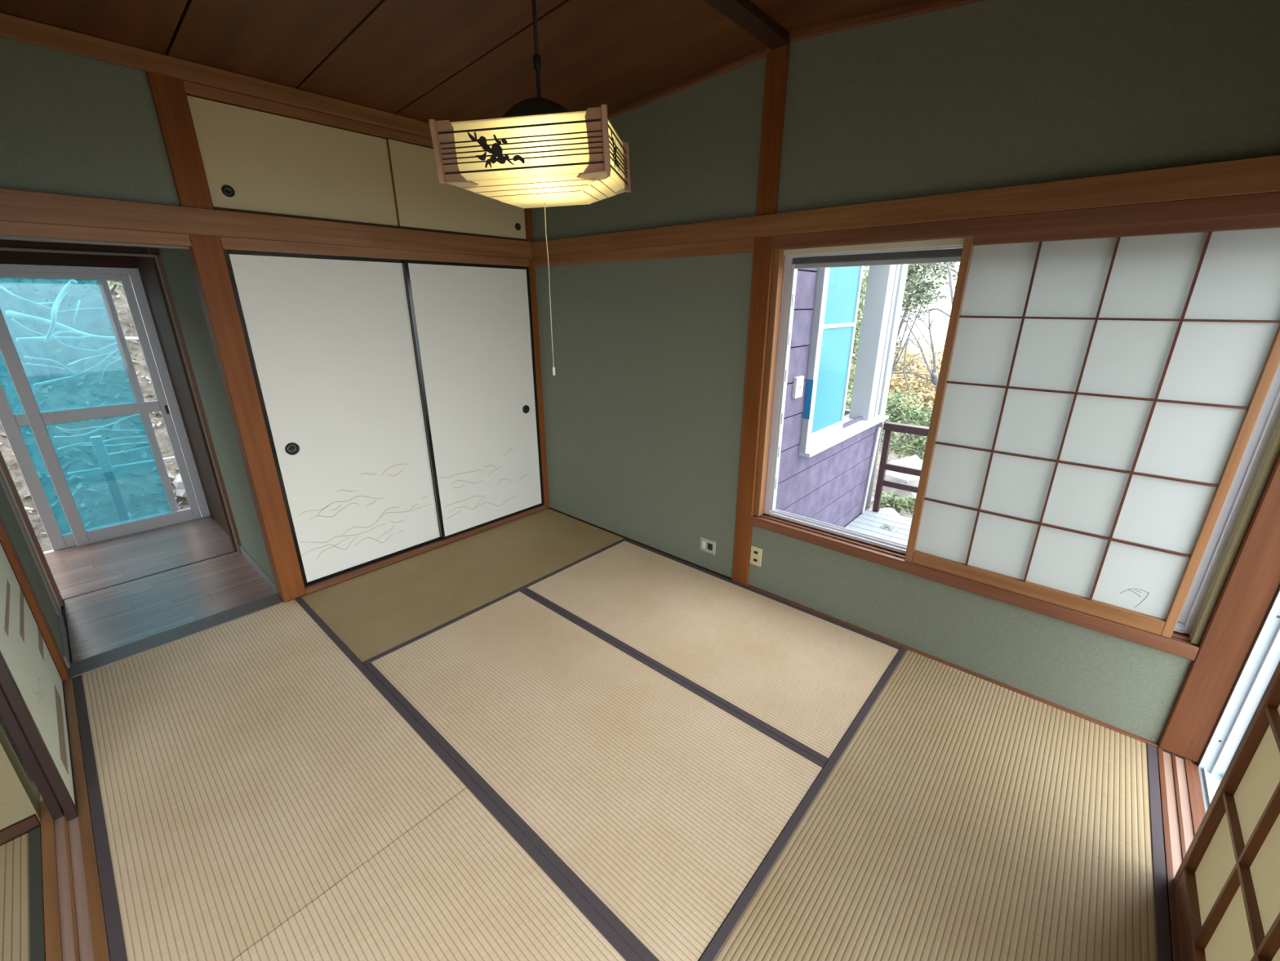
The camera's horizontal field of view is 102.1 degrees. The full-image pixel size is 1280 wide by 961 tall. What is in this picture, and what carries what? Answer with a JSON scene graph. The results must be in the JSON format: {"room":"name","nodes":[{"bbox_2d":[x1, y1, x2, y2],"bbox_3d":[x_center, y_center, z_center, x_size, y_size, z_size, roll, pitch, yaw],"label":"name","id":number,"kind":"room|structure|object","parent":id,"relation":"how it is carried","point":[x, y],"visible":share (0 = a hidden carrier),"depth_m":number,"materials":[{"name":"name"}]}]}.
{"room":"traditional dwelling","nodes":[
{"label":"traditional dwelling","id":0,"kind":"room"},
{"bbox_2d":[0,724,40,845],"bbox_3d":[-2.753,0.117,0.366,0.100,2.850,2.463,16,25,39],"label":"wall","id":1,"kind":"structure","parent":0,"point":[19,800],"depth_m":1.58,"materials":[{"name":"paint"}]},
{"bbox_2d":[0,813,39,843],"bbox_3d":[-2.712,1.367,0.758,0.014,0.039,2.460,16,25,39],"label":"baseboard","id":2,"kind":"structure","parent":1,"relation":"attached to","point":[9,832],"depth_m":1.60,"materials":[{"name":"brown wood"}]},
{"bbox_2d":[0,684,63,819],"bbox_3d":[-2.189,0.141,1.640,0.891,1.779,0.023,16,25,39],"label":"room door","id":3,"kind":"structure","parent":1,"relation":"in","point":[7,713],"depth_m":1.57,"materials":[{"name":"brown wood"}]},
{"bbox_2d":[0,539,78,821],"bbox_3d":[-2.152,0.139,1.647,0.936,1.779,0.023,16,25,39],"label":"room door","id":4,"kind":"structure","parent":1,"relation":"in","point":[31,680],"depth_m":1.72,"materials":[{"name":"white paper"}]},
{"bbox_2d":[40,678,110,960],"bbox_3d":[-1.194,1.282,1.123,3.530,0.052,0.106,16,25,39],"label":"trim","id":5,"kind":"structure","parent":1,"relation":"attached to","point":[53,944],"depth_m":1.50,"materials":[{"name":"brown wood"}]},
{"bbox_2d":[0,481,68,671],"bbox_3d":[-2.786,-0.167,2.104,0.490,2.150,0.098,16,25,39],"label":"wall","id":6,"kind":"structure","parent":0,"point":[6,513],"depth_m":2.33,"materials":[{"name":"green paint"}]},
{"bbox_2d":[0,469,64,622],"bbox_3d":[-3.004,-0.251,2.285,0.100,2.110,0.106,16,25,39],"label":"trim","id":7,"kind":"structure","parent":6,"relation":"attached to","point":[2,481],"depth_m":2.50,"materials":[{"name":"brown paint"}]},
{"bbox_2d":[57,614,71,670],"bbox_3d":[-2.752,0.770,2.470,0.488,0.080,0.013,16,25,39],"label":"baseboard","id":8,"kind":"structure","parent":6,"relation":"attached to","point":[63,633],"depth_m":2.44,"materials":[{"name":"brown paint"}]},
{"bbox_2d":[0,250,137,268],"bbox_3d":[-4.379,-1.201,2.292,0.080,0.358,3.280,16,25,39],"label":"wall","id":9,"kind":"structure","parent":0,"point":[9,257],"depth_m":3.18,"materials":[{"name":"brown wood"}]},
{"bbox_2d":[0,263,210,553],"bbox_3d":[-4.287,-0.201,2.735,0.075,1.822,2.838,16,25,39],"label":"window","id":10,"kind":"structure","parent":9,"relation":"in","point":[134,274],"depth_m":3.56,"materials":[{"name":"silver metal"}]},
{"bbox_2d":[0,277,178,551],"bbox_3d":[-3.683,-0.434,3.394,0.026,1.732,0.665,16,25,39],"label":"door","id":11,"kind":"structure","parent":10,"relation":"attached to","point":[11,422],"depth_m":3.39,"materials":[{"name":"silver metal"}]},
{"bbox_2d":[0,271,201,546],"bbox_3d":[-3.582,-0.452,3.447,0.033,1.732,0.664,16,25,39],"label":"door","id":12,"kind":"structure","parent":10,"relation":"attached to","point":[37,420],"depth_m":3.43,"materials":[{"name":"silver metal"}]},
{"bbox_2d":[0,515,306,719],"bbox_3d":[-3.726,0.868,2.411,1.945,0.094,3.300,16,25,39],"label":"floor","id":13,"kind":"structure","parent":0,"point":[102,620],"depth_m":3.02,"materials":[{"name":"grey"}]},
{"bbox_2d":[134,247,274,582],"bbox_3d":[-2.697,-0.545,3.197,1.890,2.150,0.092,16,25,39],"label":"wall","id":14,"kind":"structure","parent":0,"point":[176,263],"depth_m":2.96,"materials":[{"name":"green paint"}]},
{"bbox_2d":[0,239,150,254],"bbox_3d":[-2.962,-1.285,2.516,0.065,0.305,0.795,16,25,39],"label":"trim","id":15,"kind":"structure","parent":14,"relation":"attached to","point":[3,243],"depth_m":2.61,"materials":[{"name":"brown wood"}]},
{"bbox_2d":[0,247,155,257],"bbox_3d":[-2.924,-1.130,2.545,0.027,0.012,0.810,16,25,39],"label":"trim","id":16,"kind":"structure","parent":14,"relation":"attached to","point":[1,248],"depth_m":2.61,"materials":[{"name":"brown paint"}]},
{"bbox_2d":[62,551,236,602],"bbox_3d":[-2.933,0.569,3.151,0.018,0.016,0.825,16,25,39],"label":"trim","id":17,"kind":"structure","parent":14,"relation":"attached to","point":[232,551],"depth_m":3.10,"materials":[{"name":"black wood"}]},
{"bbox_2d":[149,253,240,552],"bbox_3d":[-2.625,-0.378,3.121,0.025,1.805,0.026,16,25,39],"label":"trim","id":18,"kind":"structure","parent":14,"relation":"attached to","point":[158,256],"depth_m":3.06,"materials":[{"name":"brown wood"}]},
{"bbox_2d":[239,545,279,597],"bbox_3d":[-2.340,0.538,3.165,0.843,0.065,0.010,16,25,39],"label":"baseboard","id":19,"kind":"structure","parent":14,"relation":"attached to","point":[246,555],"depth_m":3.12,"materials":[{"name":"grey wood"}]},
{"bbox_2d":[0,18,541,594],"bbox_3d":[-1.667,-0.725,2.801,0.110,2.850,2.840,16,25,39],"label":"wall","id":20,"kind":"structure","parent":0,"point":[73,125],"depth_m":1.96,"materials":[{"name":"green paint"}]},
{"bbox_2d":[0,514,68,680],"bbox_3d":[-2.559,-0.305,1.847,0.110,2.480,0.097,16,25,39],"label":"trim","id":21,"kind":"structure","parent":20,"relation":"attached to","point":[5,538],"depth_m":2.13,"materials":[{"name":"brown wood"}]},
{"bbox_2d":[0,220,191,249],"bbox_3d":[-2.249,-0.952,1.984,0.104,0.048,0.804,16,25,39],"label":"trim","id":22,"kind":"structure","parent":20,"relation":"attached to","point":[7,228],"depth_m":2.02,"materials":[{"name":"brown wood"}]},
{"bbox_2d":[67,593,283,678],"bbox_3d":[-2.276,0.773,2.598,0.135,0.050,0.814,16,25,39],"label":"trim","id":23,"kind":"structure","parent":20,"relation":"attached to","point":[102,659],"depth_m":2.54,"materials":[{"name":"brown"}]},
{"bbox_2d":[72,601,284,677],"bbox_3d":[-2.218,0.787,2.556,0.011,0.052,0.804,16,25,39],"label":"trim","id":24,"kind":"structure","parent":20,"relation":"attached to","point":[263,609],"depth_m":2.50,"materials":[{"name":"wood"}]},
{"bbox_2d":[0,12,431,138],"bbox_3d":[-1.596,-1.765,2.381,0.032,0.066,2.630,16,25,39],"label":"trim","id":25,"kind":"structure","parent":20,"relation":"attached to","point":[11,27],"depth_m":2.11,"materials":[{"name":"brown wood"}]},
{"bbox_2d":[145,71,306,601],"bbox_3d":[-1.951,-0.530,2.497,0.110,2.480,0.110,16,25,39],"label":"wooden post","id":26,"kind":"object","parent":20,"relation":"attached to","point":[206,255],"depth_m":2.41,"materials":[{"name":"brown wood"}]},
{"bbox_2d":[0,188,533,258],"bbox_3d":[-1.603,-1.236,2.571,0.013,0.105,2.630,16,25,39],"label":"trim","id":27,"kind":"structure","parent":20,"relation":"attached to","point":[18,206],"depth_m":2.30,"materials":[{"name":"brown wood"}]},
{"bbox_2d":[186,94,398,226],"bbox_3d":[-1.617,-1.509,2.517,0.021,0.423,0.836,16,25,39],"label":"door","id":28,"kind":"structure","parent":20,"relation":"in","point":[252,160],"depth_m":2.46,"materials":[{"name":"paper"}]},
{"bbox_2d":[223,186,232,195],"bbox_3d":[-1.843,-1.294,2.313,0.005,0.035,0.035,16,25,39],"label":"door handle","id":29,"kind":"object","parent":28,"relation":"on","point":[227,190],"depth_m":2.31,"materials":[{"name":"brown metal"}]},
{"bbox_2d":[182,80,433,148],"bbox_3d":[-1.344,-1.836,2.748,0.080,0.040,1.690,16,25,39],"label":"trim","id":30,"kind":"structure","parent":20,"relation":"attached to","point":[194,90],"depth_m":2.42,"materials":[{"name":"brown wood"}]},
{"bbox_2d":[223,249,440,586],"bbox_3d":[-1.622,-0.330,2.936,0.023,1.751,0.846,16,25,39],"label":"sliding door","id":31,"kind":"structure","parent":20,"relation":"in","point":[329,340],"depth_m":2.87,"materials":[{"name":"paper"}]},
{"bbox_2d":[287,444,297,453],"bbox_3d":[-1.835,-0.168,2.728,0.005,0.049,0.049,16,25,39],"label":"door handle","id":32,"kind":"object","parent":31,"relation":"on","point":[291,448],"depth_m":2.73,"materials":[{"name":"brown metal"}]},
{"bbox_2d":[220,236,528,266],"bbox_3d":[-1.351,-1.283,2.946,0.100,0.051,1.690,16,25,39],"label":"trim","id":33,"kind":"structure","parent":20,"relation":"attached to","point":[228,243],"depth_m":2.73,"materials":[{"name":"brown wood"}]},
{"bbox_2d":[304,504,544,594],"bbox_3d":[-1.347,0.407,3.527,0.090,0.036,1.690,16,25,39],"label":"trim","id":34,"kind":"structure","parent":20,"relation":"attached to","point":[330,582],"depth_m":3.33,"materials":[{"name":"brown wood"}]},
{"bbox_2d":[386,137,526,239],"bbox_3d":[-1.052,-1.711,3.101,0.021,0.423,0.860,16,25,39],"label":"door","id":35,"kind":"structure","parent":20,"relation":"in","point":[421,202],"depth_m":2.98,"materials":[{"name":"paper"}]},
{"bbox_2d":[402,259,543,540],"bbox_3d":[-1.052,-0.529,3.508,0.023,1.749,0.862,16,25,39],"label":"sliding door","id":36,"kind":"structure","parent":20,"relation":"in","point":[472,323],"depth_m":3.45,"materials":[{"name":"paper"}]},
{"bbox_2d":[0,0,931,122],"bbox_3d":[-0.283,-1.541,1.236,3.790,0.345,2.880,16,25,39],"label":"ceiling","id":37,"kind":"structure","parent":0,"point":[452,60],"depth_m":2.03,"materials":[{"name":"brown wood"}]},
{"bbox_2d":[428,0,631,375],"bbox_3d":[-0.271,-0.921,1.451,0.443,1.236,0.446,2,19,6],"label":"pendant lamp","id":38,"kind":"object","parent":37,"relation":"hanging from","point":[540,153],"visible":1,"depth_m":1.28,"materials":[{"name":"beige paper"}]},
{"bbox_2d":[764,255,878,527],"bbox_3d":[1.281,-0.629,3.442,0.104,2.750,1.870,16,25,39],"label":"wall","id":39,"kind":"structure","parent":0,"point":[829,486],"depth_m":3.33,"materials":[{"name":"purple wood"}]},
{"bbox_2d":[791,375,804,398],"bbox_3d":[0.892,-0.527,2.918,0.028,0.118,0.090,16,25,39],"label":"box","id":40,"kind":"object","parent":39,"relation":"attached to","point":[797,387],"visible":1,"depth_m":2.90,"materials":[{"name":"white plastic"}]},
{"bbox_2d":[798,414,888,457],"bbox_3d":[1.481,-0.336,3.650,0.074,0.024,1.475,16,25,39],"label":"trim","id":41,"kind":"structure","parent":39,"relation":"attached to","point":[809,454],"depth_m":3.47,"materials":[{"name":"white wood"}]},
{"bbox_2d":[799,264,908,453],"bbox_3d":[1.407,-0.993,3.485,0.202,1.330,1.465,16,25,39],"label":"window","id":42,"kind":"structure","parent":39,"relation":"in","point":[882,286],"depth_m":3.34,"materials":[{"name":"grey wood"}]},
{"bbox_2d":[802,378,813,418],"bbox_3d":[0.983,-0.475,3.025,0.042,0.230,0.003,16,25,39],"label":"tape","id":43,"kind":"object","parent":42,"relation":"attached to","point":[809,386],"visible":1,"depth_m":3.02,"materials":[{"name":"blue plastic"}]},
{"bbox_2d":[877,264,901,414],"bbox_3d":[1.760,-1.105,3.832,0.123,1.265,0.210,16,25,39],"label":"window","id":44,"kind":"structure","parent":42,"relation":"attached to","point":[900,264],"depth_m":3.88,"materials":[{"name":"grey metal"}]},
{"bbox_2d":[865,421,883,510],"bbox_3d":[1.966,-0.829,4.096,0.035,2.700,0.036,16,25,39],"label":"drain pipe","id":45,"kind":"object","parent":39,"relation":"attached to","point":[881,424],"visible":0.27,"depth_m":4.35,"materials":[{"name":"grey"}]},
{"bbox_2d":[844,408,849,415],"bbox_3d":[0.835,-1.156,4.964,2.700,2.750,0.050,16,25,39],"label":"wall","id":46,"kind":"structure","parent":0,"point":[846,411],"depth_m":4.31,"materials":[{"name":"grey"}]},
{"bbox_2d":[531,0,1279,764],"bbox_3d":[0.661,-0.660,2.613,3.800,2.850,0.110,16,25,39],"label":"wall","id":47,"kind":"structure","parent":0,"point":[643,402],"depth_m":2.20,"materials":[{"name":"green paint"}]},
{"bbox_2d":[519,208,549,508],"bbox_3d":[-0.753,-0.970,3.769,0.100,2.480,0.116,16,25,39],"label":"trim","id":48,"kind":"structure","parent":47,"relation":"attached to","point":[527,211],"depth_m":3.74,"materials":[{"name":"brown wood"}]},
{"bbox_2d":[547,506,732,580],"bbox_3d":[-0.090,0.406,3.595,1.706,0.013,0.022,16,25,39],"label":"trim","id":49,"kind":"structure","parent":47,"relation":"attached to","point":[549,508],"depth_m":3.49,"materials":[{"name":"brown wood"}]},
{"bbox_2d":[532,237,754,266],"bbox_3d":[-0.088,-1.309,3.006,1.706,0.064,0.030,16,25,39],"label":"trim","id":50,"kind":"structure","parent":47,"relation":"attached to","point":[740,246],"depth_m":2.85,"materials":[{"name":"brown wood"}]},
{"bbox_2d":[607,47,771,119],"bbox_3d":[-0.071,-1.974,2.752,1.700,0.112,0.042,16,25,39],"label":"trim","id":51,"kind":"structure","parent":47,"relation":"attached to","point":[762,54],"depth_m":2.46,"materials":[{"name":"brown wood"}]},
{"bbox_2d":[699,536,715,555],"bbox_3d":[0.410,0.395,3.130,0.112,0.087,0.010,16,25,39],"label":"switch plate","id":52,"kind":"object","parent":47,"relation":"attached to","point":[708,545],"visible":1,"depth_m":3.12,"materials":[{"name":"grey plastic"}]},
{"bbox_2d":[707,542,712,551],"bbox_3d":[0.422,0.400,3.116,0.035,0.042,0.002,16,25,39],"label":"socket","id":53,"kind":"object","parent":52,"relation":"attached to","point":[709,544],"depth_m":3.11,"materials":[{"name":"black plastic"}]},
{"bbox_2d":[703,0,790,49],"bbox_3d":[-0.280,-1.562,1.219,0.082,0.135,2.630,16,25,39],"label":"trim","id":54,"kind":"structure","parent":47,"relation":"attached to","point":[744,13],"depth_m":1.98,"materials":[{"name":"brown wood"}]},
{"bbox_2d":[749,545,762,566],"bbox_3d":[0.653,0.426,2.914,0.070,0.112,0.008,16,25,39],"label":"power outlet","id":55,"kind":"object","parent":47,"relation":"attached to","point":[755,553],"visible":1,"depth_m":2.91,"materials":[{"name":"beige plastic"}]},
{"bbox_2d":[732,42,790,585],"bbox_3d":[0.618,-0.652,2.636,0.098,2.620,0.120,16,25,39],"label":"trim","id":56,"kind":"structure","parent":47,"relation":"attached to","point":[777,60],"depth_m":2.52,"materials":[{"name":"brown wood"}]},
{"bbox_2d":[753,248,785,516],"bbox_3d":[0.660,-0.449,2.653,0.032,1.351,0.058,16,25,39],"label":"trim","id":57,"kind":"structure","parent":47,"relation":"attached to","point":[779,262],"depth_m":2.61,"materials":[{"name":"brown wood"}]},
{"bbox_2d":[783,237,964,255],"bbox_3d":[1.309,-0.896,1.917,1.669,0.030,0.026,16,25,39],"label":"trim","id":58,"kind":"structure","parent":47,"relation":"attached to","point":[950,242],"depth_m":2.16,"materials":[{"name":"beige paint"}]},
{"bbox_2d":[789,0,986,41],"bbox_3d":[1.271,-1.574,1.633,1.715,0.191,0.042,16,25,39],"label":"trim","id":59,"kind":"structure","parent":47,"relation":"attached to","point":[931,6],"depth_m":1.92,"materials":[{"name":"brown wood"}]},
{"bbox_2d":[530,155,1279,257],"bbox_3d":[0.586,-1.178,2.390,3.517,0.090,0.013,16,25,39],"label":"trim","id":60,"kind":"structure","parent":47,"relation":"attached to","point":[1260,175],"depth_m":1.85,"materials":[{"name":"brown wood"}]},
{"bbox_2d":[746,583,1157,747],"bbox_3d":[1.269,0.797,2.458,1.729,0.016,0.022,16,25,39],"label":"trim","id":61,"kind":"structure","parent":47,"relation":"attached to","point":[922,653],"depth_m":2.27,"materials":[{"name":"brown wood"}]},
{"bbox_2d":[751,513,1199,660],"bbox_3d":[1.302,0.395,2.357,1.729,0.052,0.120,16,25,39],"label":"trim","id":62,"kind":"structure","parent":47,"relation":"attached to","point":[1180,644],"depth_m":2.19,"materials":[{"name":"brown wood"}]},
{"bbox_2d":[904,214,1279,637],"bbox_3d":[1.544,-0.185,1.877,0.875,1.358,0.026,16,25,39],"label":"screen","id":63,"kind":"object","parent":62,"relation":"on","point":[1101,393],"visible":0.98,"depth_m":1.82,"materials":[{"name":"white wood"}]},
{"bbox_2d":[764,244,1279,634],"bbox_3d":[1.351,-0.274,2.159,1.697,1.343,0.068,16,25,39],"label":"window","id":64,"kind":"structure","parent":47,"relation":"in","point":[1180,627],"depth_m":1.82,"materials":[{"name":"silver metal"}]},
{"bbox_2d":[770,248,962,511],"bbox_3d":[1.334,-0.268,2.146,1.626,1.286,0.023,16,25,39],"label":"window frame","id":65,"kind":"structure","parent":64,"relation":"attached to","point":[944,255],"depth_m":2.30,"materials":[{"name":"grey metal"}]},
{"bbox_2d":[772,191,1279,249],"bbox_3d":[1.302,-0.930,1.899,1.729,0.058,0.120,16,25,39],"label":"trim","id":66,"kind":"structure","parent":47,"relation":"attached to","point":[1264,203],"depth_m":1.75,"materials":[{"name":"brown wood"}]},
{"bbox_2d":[1156,746,1205,960],"bbox_3d":[1.069,1.322,0.952,0.056,0.002,2.629,16,25,39],"label":"trim","id":67,"kind":"structure","parent":47,"relation":"attached to","point":[1183,787],"depth_m":1.68,"materials":[{"name":"beige wood"}]},
{"bbox_2d":[1173,660,1279,960],"bbox_3d":[1.200,0.422,0.823,0.026,1.781,1.000,16,25,39],"label":"screen","id":68,"kind":"object","parent":67,"relation":"on","point":[1227,881],"visible":1,"depth_m":1.22,"materials":[{"name":"beige paper"}]},
{"bbox_2d":[1157,452,1279,762],"bbox_3d":[1.989,-0.190,1.512,0.106,2.480,0.120,16,25,39],"label":"trim","id":69,"kind":"structure","parent":47,"relation":"attached to","point":[1251,586],"depth_m":1.71,"materials":[{"name":"brown wood"}]},
{"bbox_2d":[1189,415,1279,644],"bbox_3d":[1.936,-0.080,1.586,0.019,1.351,0.058,16,25,39],"label":"trim","id":70,"kind":"structure","parent":47,"relation":"attached to","point":[1271,453],"depth_m":1.66,"materials":[{"name":"paint"}]},
{"bbox_3d":[-0.279,1.028,2.121,3.740,0.100,2.860,16,25,39],"label":"floor","id":71,"kind":"structure","parent":0,"visible":0},
{"bbox_2d":[72,596,474,960],"bbox_3d":[-1.524,0.973,2.025,1.770,0.057,0.881,16,25,39],"label":"mat","id":72,"kind":"object","parent":71,"relation":"on","point":[239,771],"visible":0.98,"depth_m":1.78,"materials":[{"name":"wicker"}]},
{"bbox_2d":[232,782,643,960],"bbox_3d":[-0.202,1.355,0.919,1.758,0.057,0.881,16,25,39],"label":"mat","id":73,"kind":"object","parent":71,"relation":"on","point":[464,882],"visible":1,"depth_m":1.40,"materials":[{"name":"wicker"}]},
{"bbox_2d":[300,508,626,665],"bbox_3d":[-0.991,0.553,3.239,0.863,0.057,1.746,16,25,39],"label":"mat","id":74,"kind":"object","parent":71,"relation":"on","point":[377,613],"visible":0.98,"depth_m":3.03,"materials":[{"name":"wicker"}]},
{"bbox_2d":[364,589,825,960],"bbox_3d":[-0.292,0.947,2.100,1.777,0.057,0.868,16,25,39],"label":"mat","id":75,"kind":"object","parent":71,"relation":"on","point":[658,801],"visible":0.98,"depth_m":1.85,"materials":[{"name":"wicker"}]},
{"bbox_2d":[523,539,900,764],"bbox_3d":[0.287,0.733,2.719,1.777,0.057,0.876,16,25,39],"label":"mat","id":76,"kind":"object","parent":71,"relation":"on","point":[803,676],"visible":1,"depth_m":2.53,"materials":[{"name":"wicker"}]},
{"bbox_2d":[698,646,1172,960],"bbox_3d":[0.997,1.128,1.576,0.885,0.057,1.746,16,25,39],"label":"mat","id":77,"kind":"object","parent":71,"relation":"on","point":[958,815],"visible":1,"depth_m":1.58,"materials":[{"name":"beige wicker"}]},
{"bbox_3d":[-1.705,1.777,-0.043,2.840,0.100,2.460,16,25,39],"label":"floor","id":78,"kind":"structure","parent":0,"visible":0},
{"bbox_2d":[0,826,45,960],"bbox_3d":[-1.516,1.407,0.769,1.753,0.057,0.880,16,25,39],"label":"mat","id":79,"kind":"object","parent":78,"relation":"on","point":[22,926],"visible":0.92,"depth_m":1.42,"materials":[{"name":"beige wicker"}]},
{"bbox_3d":[0.266,0.371,-0.369,0.130,2.850,5.300,16,25,39],"label":"wall","id":80,"kind":"structure","parent":0,"visible":0},
{"bbox_2d":[1196,586,1279,811],"bbox_3d":[1.184,0.516,0.602,0.168,1.860,2.680,16,25,39],"label":"window","id":81,"kind":"structure","parent":80,"relation":"in","point":[1262,660],"depth_m":1.72,"materials":[{"name":"white metal"}]},
{"label":"outside","id":82,"kind":"structure","parent":0,"visible":0},
{"bbox_2d":[0,279,138,386],"bbox_3d":[-4.182,-1.102,3.864,0.184,0.750,0.661,16,25,39],"label":"fallen branches","id":83,"kind":"object","parent":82,"point":[72,283],"visible":0.94,"depth_m":3.78,"materials":[{"name":"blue plant"}]},
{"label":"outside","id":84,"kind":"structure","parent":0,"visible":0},
{"bbox_2d":[53,413,150,455],"bbox_3d":[-4.145,-0.342,4.002,0.067,0.305,0.527,16,25,39],"label":"fallen branches","id":85,"kind":"object","parent":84,"point":[87,444],"visible":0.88,"depth_m":4.00,"materials":[{"name":"green plant"}]},
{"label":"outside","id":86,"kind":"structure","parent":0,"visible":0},
{"bbox_2d":[0,277,935,800],"bbox_3d":[2.001,-0.874,5.418,30.000,3.780,34.000,16,25,39],"label":"ground","id":87,"kind":"structure","parent":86,"point":[140,487],"depth_m":4.83,"materials":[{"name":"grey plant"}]},
{"bbox_2d":[0,278,125,382],"bbox_3d":[-5.590,-1.833,4.875,4.149,1.708,1.309,-17,25,-41],"label":"shrub","id":88,"kind":"object","parent":87,"relation":"on","point":[52,371],"visible":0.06,"depth_m":4.79,"materials":[{"name":"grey plant"}]},
{"bbox_2d":[66,435,175,521],"bbox_3d":[-3.869,0.118,4.331,0.060,1.134,1.121,16,25,39],"label":"rail","id":89,"kind":"object","parent":87,"relation":"on","point":[106,467],"visible":0.7,"depth_m":3.98,"materials":[{"name":"blue metal"}]},
{"bbox_2d":[173,474,186,497],"bbox_3d":[-4.212,0.034,4.840,0.322,0.229,0.246,16,25,39],"label":"garden stone","id":90,"kind":"object","parent":87,"relation":"on","point":[178,483],"visible":0.35,"depth_m":4.71,"materials":[{"name":"white stone"}]},
{"bbox_2d":[844,266,906,409],"bbox_3d":[2.347,-1.520,6.511,1.495,3.276,1.385,6,20,16],"label":"evergreen tree","id":91,"kind":"object","parent":87,"relation":"on","point":[864,283],"visible":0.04,"depth_m":6.14,"materials":[{"name":"green plant"}]},
{"bbox_2d":[844,508,911,544],"bbox_3d":[2.279,0.808,3.047,2.484,0.150,1.903,16,25,39],"label":"wooden deck","id":92,"kind":"object","parent":87,"relation":"on","point":[869,522],"visible":0.15,"depth_m":4.12,"materials":[{"name":"grey wood"}]},
{"bbox_2d":[861,426,880,513],"bbox_3d":[1.900,-0.075,4.255,0.089,0.732,0.020,-15,24,-38],"label":"trim","id":93,"kind":"structure","parent":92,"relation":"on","point":[879,428],"depth_m":4.25,"materials":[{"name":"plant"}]},
{"bbox_2d":[872,421,928,512],"bbox_3d":[2.897,0.156,3.529,2.445,0.768,0.080,16,25,39],"label":"deck railing","id":94,"kind":"object","parent":92,"relation":"on","point":[889,426],"visible":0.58,"depth_m":4.18,"materials":[{"name":"red wood"}]},
{"bbox_2d":[879,506,899,515],"bbox_3d":[2.442,0.375,5.083,0.321,0.234,0.328,-6,20,-17],"label":"garden stone","id":95,"kind":"object","parent":87,"relation":"on","point":[888,509],"visible":0.17,"depth_m":5.01,"materials":[{"name":"white stone"}]},
{"bbox_2d":[851,373,933,459],"bbox_3d":[3.998,-0.683,7.247,2.157,1.525,1.115,11,22,29],"label":"evergreen shrub","id":96,"kind":"object","parent":87,"relation":"on","point":[892,410],"visible":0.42,"depth_m":7.26,"materials":[{"name":"green plant"}]},
{"bbox_2d":[871,490,915,514],"bbox_3d":[2.704,0.278,5.351,0.642,0.319,0.371,16,25,39],"label":"fern","id":97,"kind":"object","parent":87,"relation":"on","point":[900,503],"visible":0.69,"depth_m":5.31,"materials":[{"name":"green plant"}]},
{"bbox_2d":[846,332,946,444],"bbox_3d":[5.726,-2.041,10.617,2.957,2.662,6.091,-15,24,-36],"label":"autumn tree","id":98,"kind":"object","parent":87,"relation":"on","point":[897,380],"visible":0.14,"depth_m":9.97,"materials":[{"name":"yellow plant"}]},
{"bbox_2d":[873,454,922,513],"bbox_3d":[2.979,0.084,5.889,0.550,0.726,0.596,16,25,39],"label":"garden stone","id":99,"kind":"object","parent":87,"relation":"on","point":[914,461],"visible":0.21,"depth_m":5.67,"materials":[{"name":"white stone"}]},
{"bbox_2d":[849,262,959,379],"bbox_3d":[3.773,-1.930,7.908,1.885,3.619,1.368,9,21,24],"label":"evergreen tree","id":100,"kind":"object","parent":87,"relation":"on","point":[915,272],"visible":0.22,"depth_m":7.33,"materials":[{"name":"green plant"}]},
{"bbox_2d":[893,262,958,391],"bbox_3d":[3.533,-1.377,6.634,0.869,3.160,0.397,16,25,39],"label":"bare tree","id":101,"kind":"object","parent":87,"relation":"on","point":[933,375],"visible":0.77,"depth_m":6.47,"materials":[{"name":"grey plant"}]},
{"bbox_3d":[-3.999,-0.017,1.640,0.080,2.170,2.280,16,25,39],"label":"wall","id":102,"kind":"structure","parent":0,"visible":0},
{"bbox_2d":[0,450,63,611],"bbox_3d":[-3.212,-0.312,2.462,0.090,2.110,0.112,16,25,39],"label":"trim","id":103,"kind":"structure","parent":102,"relation":"attached to","point":[2,463],"depth_m":2.67,"materials":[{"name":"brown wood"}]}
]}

